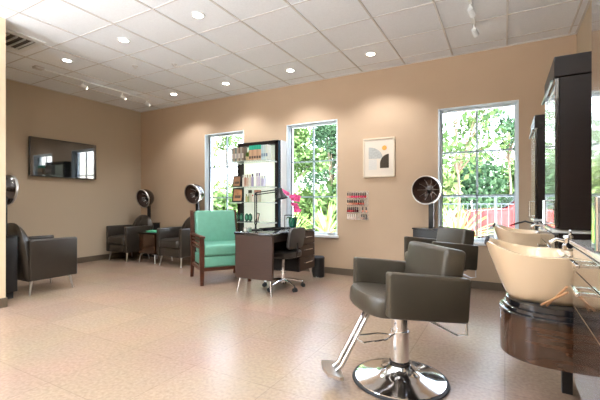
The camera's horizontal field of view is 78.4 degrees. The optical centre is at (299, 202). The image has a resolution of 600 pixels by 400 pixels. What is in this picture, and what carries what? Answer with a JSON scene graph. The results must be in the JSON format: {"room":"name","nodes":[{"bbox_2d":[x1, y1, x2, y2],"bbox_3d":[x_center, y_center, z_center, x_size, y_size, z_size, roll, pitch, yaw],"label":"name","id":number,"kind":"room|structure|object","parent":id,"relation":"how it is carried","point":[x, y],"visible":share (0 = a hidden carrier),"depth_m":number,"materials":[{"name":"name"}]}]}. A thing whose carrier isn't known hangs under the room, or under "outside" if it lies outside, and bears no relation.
{"room":"salon","nodes":[
{"label":"salon","id":0,"kind":"room"},
{"bbox_2d":[0,17,5,297],"bbox_3d":[-4.115,-0.425,4.368,2.200,3.050,0.150,0,0,29],"label":"wall partition","id":1,"kind":"structure","parent":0,"point":[2,20],"depth_m":3.87,"materials":[{"name":"beige paint"}]},
{"bbox_2d":[0,297,7,307],"bbox_3d":[-4.109,1.050,4.364,2.214,0.100,0.174,0,0,29],"label":"baseboard","id":2,"kind":"structure","parent":1,"relation":"attached to","point":[3,301],"depth_m":3.87,"materials":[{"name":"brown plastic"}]},
{"bbox_2d":[6,79,140,257],"bbox_3d":[-5.550,-0.425,4.257,0.200,3.050,8.440,0,0,29],"label":"wall","id":3,"kind":"structure","parent":0,"point":[82,209],"depth_m":6.71,"materials":[{"name":"beige paint"}]},
{"bbox_2d":[28,136,95,179],"bbox_3d":[-4.152,-0.765,6.482,0.077,0.650,1.120,0,0,29],"label":"television","id":4,"kind":"object","parent":3,"relation":"attached to","point":[46,157],"visible":1,"depth_m":6.39,"materials":[{"name":"black"}]},
{"bbox_2d":[77,252,140,262],"bbox_3d":[-4.219,1.050,6.430,0.012,0.100,3.323,0,0,29],"label":"baseboard","id":5,"kind":"structure","parent":3,"relation":"attached to","point":[120,254],"depth_m":7.14,"materials":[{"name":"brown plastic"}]},
{"bbox_2d":[0,254,581,399],"bbox_3d":[-2.119,1.200,2.461,7.944,0.200,8.640,0,0,29],"label":"floor","id":6,"kind":"structure","parent":0,"point":[132,329],"depth_m":2.90,"materials":[{"name":"tile"}]},
{"bbox_2d":[6,175,18,298],"bbox_3d":[-3.523,0.378,4.339,0.538,1.444,0.296,0,0,29],"label":"dryer","id":7,"kind":"object","parent":6,"relation":"on","point":[12,186],"visible":0.45,"depth_m":4.24,"materials":[{"name":"black"}]},
{"bbox_2d":[6,175,15,204],"bbox_3d":[-3.585,-0.157,4.396,0.372,0.372,0.238,0,0,29],"label":"hood","id":8,"kind":"object","parent":7,"relation":"attached to","point":[10,179],"depth_m":4.36,"materials":[{"name":"silver metal"}]},
{"bbox_2d":[7,223,76,295],"bbox_3d":[-3.334,0.671,4.702,0.620,0.862,0.670,0,0,29],"label":"armchair","id":9,"kind":"object","parent":6,"relation":"on","point":[41,257],"visible":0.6,"depth_m":4.47,"materials":[{"name":"brown leather"}]},
{"bbox_2d":[106,215,152,261],"bbox_3d":[-3.327,0.671,7.223,0.620,0.862,0.670,0,0,29],"label":"armchair","id":10,"kind":"object","parent":6,"relation":"on","point":[119,238],"visible":0.7,"depth_m":7.01,"materials":[{"name":"brown leather"}]},
{"bbox_2d":[108,235,123,244],"bbox_3d":[-3.358,0.704,7.167,0.476,0.157,0.542,0,0,29],"label":"seat cushion","id":11,"kind":"object","parent":10,"relation":"on","point":[112,239],"depth_m":6.94,"materials":[{"name":"brown leather"}]},
{"bbox_2d":[136,189,159,256],"bbox_3d":[-3.125,0.409,7.506,0.458,1.382,0.361,0,0,29],"label":"dryer","id":12,"kind":"object","parent":6,"relation":"on","point":[144,197],"visible":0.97,"depth_m":7.48,"materials":[{"name":"black"}]},
{"bbox_2d":[137,190,147,206],"bbox_3d":[-3.121,-0.088,7.429,0.350,0.342,0.204,0,0,29],"label":"bowl","id":13,"kind":"object","parent":12,"relation":"on","point":[142,195],"depth_m":7.48,"materials":[{"name":"brown"}]},
{"bbox_2d":[137,189,153,205],"bbox_3d":[-3.108,-0.096,7.452,0.372,0.374,0.261,0,0,29],"label":"hood","id":14,"kind":"object","parent":12,"relation":"attached to","point":[145,197],"depth_m":7.46,"materials":[{"name":"silver metal"}]},
{"bbox_2d":[138,232,172,263],"bbox_3d":[-2.715,0.823,6.936,0.451,0.557,0.440,0,0,29],"label":"side table","id":15,"kind":"object","parent":6,"relation":"on","point":[147,241],"visible":0.58,"depth_m":6.75,"materials":[{"name":"brown laminate"}]},
{"bbox_2d":[157,217,195,267],"bbox_3d":[-2.118,0.671,6.619,0.620,0.862,0.670,0,0,29],"label":"armchair","id":16,"kind":"object","parent":6,"relation":"on","point":[171,241],"visible":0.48,"depth_m":6.36,"materials":[{"name":"brown leather"}]},
{"bbox_2d":[159,237,178,248],"bbox_3d":[-2.150,0.704,6.563,0.476,0.157,0.542,0,0,29],"label":"seat cushion","id":17,"kind":"object","parent":16,"relation":"on","point":[164,242],"depth_m":6.35,"materials":[{"name":"brown leather"}]},
{"bbox_2d":[184,184,203,210],"bbox_3d":[-1.967,0.371,6.894,0.458,1.457,0.326,0,0,29],"label":"dryer","id":18,"kind":"object","parent":6,"relation":"on","point":[194,193],"visible":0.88,"depth_m":6.87,"materials":[{"name":"black"}]},
{"bbox_2d":[185,185,198,202],"bbox_3d":[-1.954,-0.163,6.831,0.350,0.342,0.204,0,0,29],"label":"bowl","id":19,"kind":"object","parent":18,"relation":"on","point":[191,191],"depth_m":6.89,"materials":[{"name":"brown plastic"}]},
{"bbox_2d":[194,184,203,202],"bbox_3d":[-1.942,-0.171,6.854,0.372,0.374,0.261,0,0,29],"label":"hood","id":20,"kind":"object","parent":18,"relation":"attached to","point":[198,190],"depth_m":6.79,"materials":[{"name":"silver metal"}]},
{"bbox_2d":[190,210,250,285],"bbox_3d":[-1.161,0.605,5.333,0.730,0.990,0.800,0,0,-27],"label":"chair","id":21,"kind":"object","parent":6,"relation":"on","point":[212,234],"visible":0.72,"depth_m":5.41,"materials":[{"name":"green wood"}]},
{"bbox_2d":[194,210,235,241],"bbox_3d":[-1.279,0.367,5.565,0.600,0.510,0.202,0,0,-27],"label":"cushion","id":22,"kind":"object","parent":21,"relation":"on","point":[216,225],"depth_m":5.51,"materials":[{"name":"green leather"}]},
{"bbox_2d":[196,240,234,255],"bbox_3d":[-1.128,0.639,5.269,0.600,0.148,0.605,0,0,-27],"label":"seat cushion","id":23,"kind":"object","parent":21,"relation":"on","point":[209,247],"depth_m":5.00,"materials":[{"name":"green leather"}]},
{"bbox_2d":[230,140,286,270],"bbox_3d":[-0.728,0.035,6.116,0.900,2.130,0.460,0,0,29],"label":"display shelf","id":24,"kind":"object","parent":6,"relation":"on","point":[272,211],"visible":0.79,"depth_m":6.20,"materials":[{"name":"black metal"},{"name":"glass"},{"name":"white paint"}]},
{"bbox_2d":[232,175,241,186],"bbox_3d":[-1.034,-0.359,6.120,0.170,0.190,0.083,0,0,29],"label":"photo frame","id":25,"kind":"object","parent":24,"relation":"on","point":[236,179],"visible":1,"depth_m":6.09,"materials":[{"name":"black wood"}]},
{"bbox_2d":[233,177,239,185],"bbox_3d":[-1.044,-0.359,6.102,0.136,0.155,0.028,0,0,29],"label":"picture","id":26,"kind":"object","parent":25,"relation":"attached to","point":[236,180],"depth_m":6.10,"materials":[{"name":"brown"}]},
{"bbox_2d":[232,188,243,201],"bbox_3d":[-1.018,-0.131,6.118,0.220,0.235,0.096,0,0,29],"label":"photo frame","id":27,"kind":"object","parent":24,"relation":"on","point":[237,196],"visible":0.97,"depth_m":6.09,"materials":[{"name":"black metal"}]},
{"bbox_2d":[233,189,241,200],"bbox_3d":[-1.029,-0.131,6.098,0.176,0.190,0.032,0,0,29],"label":"picture","id":28,"kind":"object","parent":27,"relation":"attached to","point":[237,193],"depth_m":6.10,"materials":[{"name":"brown paper"}]},
{"bbox_2d":[239,213,243,221],"bbox_3d":[-0.967,0.239,6.077,0.079,0.141,0.040,0,0,29],"label":"bottle","id":29,"kind":"object","parent":24,"relation":"on","point":[241,216],"visible":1,"depth_m":6.06,"materials":[{"name":"teal plastic"}]},
{"bbox_2d":[242,147,246,160],"bbox_3d":[-0.912,-0.797,6.058,0.032,0.225,0.101,0,0,29],"label":"product box","id":30,"kind":"object","parent":24,"relation":"on","point":[244,150],"visible":0.81,"depth_m":6.03,"materials":[{"name":"brown cardboard"}]},
{"bbox_2d":[248,190,251,201],"bbox_3d":[-0.833,-0.115,6.152,0.062,0.200,0.062,0,0,29],"label":"bottle","id":31,"kind":"object","parent":24,"relation":"on","point":[249,191],"visible":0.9,"depth_m":6.12,"materials":[{"name":"beige plastic"}]},
{"bbox_2d":[248,213,252,221],"bbox_3d":[-0.809,0.239,5.990,0.079,0.141,0.040,0,0,29],"label":"bottle","id":32,"kind":"object","parent":24,"relation":"on","point":[250,214],"visible":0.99,"depth_m":5.98,"materials":[{"name":"teal"}]},
{"bbox_2d":[251,145,253,159],"bbox_3d":[-0.741,-0.805,5.963,0.045,0.240,0.101,0,0,29],"label":"product box","id":33,"kind":"object","parent":24,"relation":"on","point":[252,146],"visible":0.58,"depth_m":5.92,"materials":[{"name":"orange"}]},
{"bbox_2d":[251,174,253,185],"bbox_3d":[-0.773,-0.370,5.992,0.040,0.210,0.040,0,0,29],"label":"bottle","id":34,"kind":"object","parent":24,"relation":"on","point":[252,177],"visible":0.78,"depth_m":5.98,"materials":[{"name":"purple"}]},
{"bbox_2d":[254,145,255,159],"bbox_3d":[-0.699,-0.805,5.939,0.045,0.240,0.101,0,0,29],"label":"product box","id":35,"kind":"object","parent":24,"relation":"on","point":[254,145],"visible":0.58,"depth_m":5.89,"materials":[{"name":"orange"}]},
{"bbox_2d":[256,145,258,159],"bbox_3d":[-0.657,-0.805,5.916,0.045,0.240,0.101,0,0,29],"label":"product box","id":36,"kind":"object","parent":24,"relation":"on","point":[257,146],"visible":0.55,"depth_m":5.87,"materials":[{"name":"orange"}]},
{"bbox_2d":[259,145,260,159],"bbox_3d":[-0.616,-0.805,5.893,0.045,0.240,0.101,0,0,29],"label":"product box","id":37,"kind":"object","parent":24,"relation":"on","point":[259,145],"visible":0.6,"depth_m":5.85,"materials":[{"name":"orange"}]},
{"bbox_2d":[263,145,265,158],"bbox_3d":[-0.538,-0.802,5.849,0.040,0.235,0.101,0,0,29],"label":"product box","id":38,"kind":"object","parent":24,"relation":"on","point":[264,146],"visible":0.58,"depth_m":5.80,"materials":[{"name":"grey cardboard"}]},
{"bbox_2d":[266,144,270,159],"bbox_3d":[-0.500,-0.802,5.829,0.040,0.235,0.101,0,0,29],"label":"product box","id":39,"kind":"object","parent":24,"relation":"on","point":[268,147],"visible":0.92,"depth_m":5.79,"materials":[{"name":"white cardboard"}]},
{"bbox_2d":[234,228,315,296],"bbox_3d":[-0.288,0.730,4.887,0.584,0.744,1.120,0,0,29],"label":"desk","id":40,"kind":"object","parent":6,"relation":"on","point":[254,250],"visible":0.86,"depth_m":4.47,"materials":[{"name":"black wood"}]},
{"bbox_2d":[252,188,287,230],"bbox_3d":[-0.404,0.081,4.746,0.501,0.551,0.167,0,0,11],"label":"desk lamp","id":41,"kind":"object","parent":40,"relation":"on","point":[280,195],"visible":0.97,"depth_m":4.75,"materials":[{"name":"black metal"}]},
{"bbox_2d":[259,227,284,230],"bbox_3d":[-0.373,0.343,4.923,0.160,0.028,0.320,0,0,41],"label":"tray","id":42,"kind":"object","parent":40,"relation":"on","point":[266,228],"visible":0.92,"depth_m":4.86,"materials":[{"name":"black plastic"}]},
{"bbox_2d":[282,189,302,227],"bbox_3d":[-0.129,0.075,5.269,0.312,0.564,0.238,0,0,29],"label":"potted orchid","id":43,"kind":"object","parent":40,"relation":"on","point":[292,222],"visible":0.95,"depth_m":5.25,"materials":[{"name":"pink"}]},
{"bbox_2d":[262,227,304,292],"bbox_3d":[-0.229,0.705,4.749,0.563,0.789,0.560,0,0,29],"label":"office chair","id":44,"kind":"object","parent":6,"relation":"on","point":[295,239],"visible":0.93,"depth_m":4.64,"materials":[{"name":"black leather"}]},
{"bbox_2d":[312,255,324,277],"bbox_3d":[0.256,0.943,5.478,0.204,0.315,0.242,0,0,29],"label":"pedal bin","id":45,"kind":"object","parent":6,"relation":"on","point":[318,269],"visible":0.83,"depth_m":5.40,"materials":[{"name":"black metal"}]},
{"bbox_2d":[321,241,470,399],"bbox_3d":[0.528,0.680,2.276,0.800,0.840,0.630,0,0,-10],"label":"chair","id":46,"kind":"object","parent":6,"relation":"on","point":[430,286],"visible":1,"depth_m":2.14,"materials":[{"name":"grey leather"}]},
{"bbox_2d":[411,176,441,238],"bbox_3d":[1.692,0.373,4.840,0.376,1.454,0.288,0,0,37],"label":"dryer","id":47,"kind":"object","parent":6,"relation":"on","point":[426,190],"visible":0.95,"depth_m":4.83,"materials":[{"name":"black"}]},
{"bbox_2d":[413,177,438,202],"bbox_3d":[1.666,-0.166,4.805,0.350,0.349,0.174,0,0,37],"label":"bowl","id":48,"kind":"object","parent":47,"relation":"on","point":[425,189],"depth_m":4.84,"materials":[{"name":"brown plastic"}]},
{"bbox_2d":[412,177,441,203],"bbox_3d":[1.682,-0.168,4.826,0.372,0.372,0.236,0,0,37],"label":"hood","id":49,"kind":"object","parent":47,"relation":"attached to","point":[425,190],"depth_m":4.84,"materials":[{"name":"silver"}]},
{"bbox_2d":[420,180,438,199],"bbox_3d":[1.690,-0.173,4.837,0.286,0.271,0.067,0,0,37],"label":"grille","id":50,"kind":"object","parent":47,"relation":"attached to","point":[429,189],"depth_m":4.85,"materials":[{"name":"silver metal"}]},
{"bbox_2d":[404,226,477,277],"bbox_3d":[1.342,0.680,3.874,0.800,0.840,0.630,0,0,-12],"label":"chair","id":51,"kind":"object","parent":6,"relation":"on","point":[462,239],"visible":0.21,"depth_m":3.71,"materials":[{"name":"grey leather"}]},
{"bbox_2d":[499,292,572,372],"bbox_3d":[1.359,0.784,1.738,0.736,0.632,0.470,0,0,29],"label":"base cabinet","id":52,"kind":"object","parent":6,"relation":"on","point":[532,333],"visible":0.73,"depth_m":1.65,"materials":[{"name":"brown laminate"}]},
{"bbox_2d":[484,236,573,305],"bbox_3d":[1.194,0.323,1.831,0.495,0.287,0.460,0,0,29],"label":"basin","id":53,"kind":"object","parent":52,"relation":"in","point":[526,273],"visible":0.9,"depth_m":1.70,"materials":[{"name":"beige ceramic"}]},
{"bbox_2d":[549,230,573,249],"bbox_3d":[1.383,0.186,1.887,0.162,0.104,0.104,0,0,5],"label":"faucet","id":54,"kind":"object","parent":53,"relation":"attached to","point":[566,245],"visible":0.77,"depth_m":1.89,"materials":[{"name":"silver metal"}]},
{"bbox_2d":[540,286,568,306],"bbox_3d":[1.105,0.404,1.592,0.024,0.125,0.158,0,0,-3],"label":"tongs","id":55,"kind":"object","parent":52,"relation":"on","point":[559,294],"visible":1,"depth_m":1.57,"materials":[{"name":"brown wood"}]},
{"bbox_2d":[536,222,591,394],"bbox_3d":[1.823,0.624,2.338,0.508,0.953,0.948,0,0,29],"label":"base cabinet","id":56,"kind":"object","parent":6,"relation":"on","point":[546,232],"visible":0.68,"depth_m":2.12,"materials":[{"name":"grey"}]},
{"bbox_2d":[538,222,591,233],"bbox_3d":[1.835,0.157,2.332,0.482,0.019,0.948,0,0,29],"label":"countertop","id":57,"kind":"structure","parent":56,"relation":"on","point":[551,229],"depth_m":2.01,"materials":[{"name":"grey stone"}]},
{"bbox_2d":[569,239,599,399],"bbox_3d":[1.014,0.624,0.884,0.508,0.953,1.138,0,0,29],"label":"station","id":58,"kind":"object","parent":6,"relation":"on","point":[585,288],"visible":1,"depth_m":1.22,"materials":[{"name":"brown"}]},
{"bbox_2d":[569,239,599,261],"bbox_3d":[1.025,0.157,0.877,0.482,0.019,1.138,0,0,29],"label":"countertop","id":59,"kind":"structure","parent":58,"relation":"on","point":[585,246],"depth_m":1.24,"materials":[{"name":"grey stone"}]},
{"bbox_3d":[2.093,0.784,3.058,0.736,0.632,0.470,0,0,29],"label":"cabinet","id":60,"kind":"object","parent":6,"relation":"on","visible":0},
{"bbox_2d":[493,223,540,246],"bbox_3d":[1.928,0.323,3.150,0.495,0.287,0.460,0,0,29],"label":"basin","id":61,"kind":"object","parent":60,"relation":"in","point":[516,236],"visible":0.46,"depth_m":3.02,"materials":[{"name":"beige ceramic"}]},
{"bbox_2d":[0,0,587,111],"bbox_3d":[-2.119,-2.050,2.461,7.944,0.200,8.640,0,0,29],"label":"ceiling","id":62,"kind":"structure","parent":0,"point":[286,23],"depth_m":4.31,"materials":[{"name":"tile"}]},
{"bbox_2d":[6,28,45,52],"bbox_3d":[-3.468,-1.936,4.379,0.600,0.030,0.520,0,0,29],"label":"ceiling vent","id":63,"kind":"object","parent":62,"relation":"in","point":[15,43],"visible":0.87,"depth_m":4.44,"materials":[{"name":"grey metal"}]},
{"bbox_2d":[61,58,72,62],"bbox_3d":[-3.180,-1.946,5.020,0.148,0.008,0.148,0,0,29],"label":"recessed light","id":64,"kind":"object","parent":62,"relation":"in","point":[62,59],"visible":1,"depth_m":5.03,"materials":[{"name":"white"}]},
{"bbox_2d":[32,65,149,106],"bbox_3d":[-3.300,-1.873,6.059,0.100,0.150,1.940,0,0,29],"label":"track light","id":65,"kind":"object","parent":62,"relation":"attached to","point":[36,67],"visible":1,"depth_m":5.84,"materials":[{"name":"white paint"}]},
{"bbox_2d":[117,37,130,42],"bbox_3d":[-2.106,-1.946,4.400,0.148,0.008,0.148,0,0,29],"label":"recessed light","id":66,"kind":"object","parent":62,"relation":"in","point":[120,39],"visible":1,"depth_m":4.40,"materials":[{"name":"white"}]},
{"bbox_2d":[191,11,204,18],"bbox_3d":[-1.058,-1.946,3.816,0.148,0.008,0.148,0,0,29],"label":"recessed light","id":67,"kind":"object","parent":62,"relation":"in","point":[198,15],"visible":1,"depth_m":3.81,"materials":[{"name":"white paint"}]},
{"bbox_2d":[285,68,294,71],"bbox_3d":[-0.141,-1.946,5.401,0.148,0.008,0.148,0,0,29],"label":"recessed light","id":68,"kind":"object","parent":62,"relation":"in","point":[288,69],"visible":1,"depth_m":5.40,"materials":[{"name":"white"}]},
{"bbox_2d":[365,51,376,55],"bbox_3d":[0.925,-1.946,4.807,0.148,0.008,0.148,0,0,29],"label":"recessed light","id":69,"kind":"object","parent":62,"relation":"in","point":[371,53],"visible":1,"depth_m":4.79,"materials":[{"name":"white"}]},
{"bbox_2d":[468,0,478,36],"bbox_3d":[1.519,-1.873,3.326,0.100,0.150,1.610,0,0,29],"label":"track light","id":70,"kind":"object","parent":62,"relation":"attached to","point":[471,11],"visible":1,"depth_m":3.58,"materials":[{"name":"white paint"}]},
{"bbox_2d":[0,0,590,111],"bbox_3d":[-2.167,-1.947,2.374,7.544,0.014,8.440,0,0,29],"label":"grid","id":71,"kind":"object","parent":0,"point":[212,1],"depth_m":4.57,"materials":[{"name":"silver metal"}]},
{"bbox_2d":[141,34,576,282],"bbox_3d":[-0.066,-0.425,6.148,7.944,3.050,0.200,0,0,29],"label":"wall","id":72,"kind":"structure","parent":0,"point":[403,102],"depth_m":5.40,"materials":[{"name":"paint"}]},
{"bbox_2d":[205,130,243,212],"bbox_3d":[-1.368,-0.380,6.847,0.970,1.840,0.245,0,0,29],"label":"window","id":73,"kind":"structure","parent":72,"relation":"in","point":[219,172],"depth_m":6.94,"materials":[{"name":"clear glass"}]},
{"bbox_2d":[287,119,338,237],"bbox_3d":[0.216,-0.378,5.965,0.955,1.835,0.245,0,0,29],"label":"window","id":74,"kind":"structure","parent":72,"relation":"in","point":[311,151],"depth_m":5.96,"materials":[{"name":"clear glass"}]},
{"bbox_2d":[142,254,505,291],"bbox_3d":[-0.118,1.050,6.056,7.544,0.100,0.012,0,0,29],"label":"baseboard","id":75,"kind":"structure","parent":72,"relation":"attached to","point":[494,286],"depth_m":4.75,"materials":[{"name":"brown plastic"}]},
{"bbox_2d":[363,136,394,177],"bbox_3d":[1.143,-0.660,5.343,0.470,0.570,0.029,0,0,29],"label":"framed print","id":76,"kind":"object","parent":72,"relation":"attached to","point":[378,153],"visible":1,"depth_m":5.33,"materials":[{"name":"white paper"}]},
{"bbox_2d":[438,100,518,245],"bbox_3d":[2.308,-0.362,4.801,0.977,1.805,0.245,0,0,29],"label":"window","id":77,"kind":"structure","parent":72,"relation":"in","point":[478,151],"depth_m":4.79,"materials":[{"name":"clear glass"}]},
{"bbox_2d":[526,216,541,229],"bbox_3d":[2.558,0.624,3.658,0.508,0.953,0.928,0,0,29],"label":"faucet","id":78,"kind":"object","parent":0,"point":[531,219],"visible":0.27,"depth_m":3.52,"materials":[{"name":"grey metal"}]},
{"bbox_2d":[528,216,541,220],"bbox_3d":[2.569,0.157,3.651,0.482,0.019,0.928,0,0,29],"label":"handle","id":79,"kind":"structure","parent":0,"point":[534,219],"depth_m":3.42,"materials":[{"name":"grey metal"}]},
{"bbox_2d":[510,220,540,229],"bbox_3d":[2.071,0.189,3.313,0.120,0.109,0.309,0,0,-26],"label":"faucet","id":80,"kind":"object","parent":79,"relation":"on","point":[534,224],"visible":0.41,"depth_m":3.35,"materials":[{"name":"silver metal"}]},
{"bbox_2d":[577,0,591,52],"bbox_3d":[1.216,-0.425,0.490,0.200,3.050,8.440,0,0,29],"label":"wall","id":81,"kind":"structure","parent":0,"point":[584,35],"depth_m":3.73,"materials":[{"name":"beige paint"}]},
{"bbox_2d":[529,114,544,218],"bbox_3d":[2.472,-0.328,3.488,0.516,0.945,0.568,0,0,29],"label":"upper cabinet","id":82,"kind":"object","parent":81,"relation":"attached to","point":[537,136],"visible":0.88,"depth_m":3.35,"materials":[{"name":"black wood"}]},
{"bbox_2d":[541,51,591,230],"bbox_3d":[1.728,-0.328,2.151,0.516,0.945,0.568,0,0,29],"label":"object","id":83,"kind":"object","parent":81,"relation":"attached to","point":[567,204],"visible":0.99,"depth_m":1.98,"materials":[{"name":"black wood"}]},
{"bbox_2d":[592,0,599,251],"bbox_3d":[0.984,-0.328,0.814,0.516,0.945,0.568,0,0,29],"label":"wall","id":84,"kind":"structure","parent":0,"point":[595,3],"depth_m":1.10,"materials":[{"name":"beige paint"}]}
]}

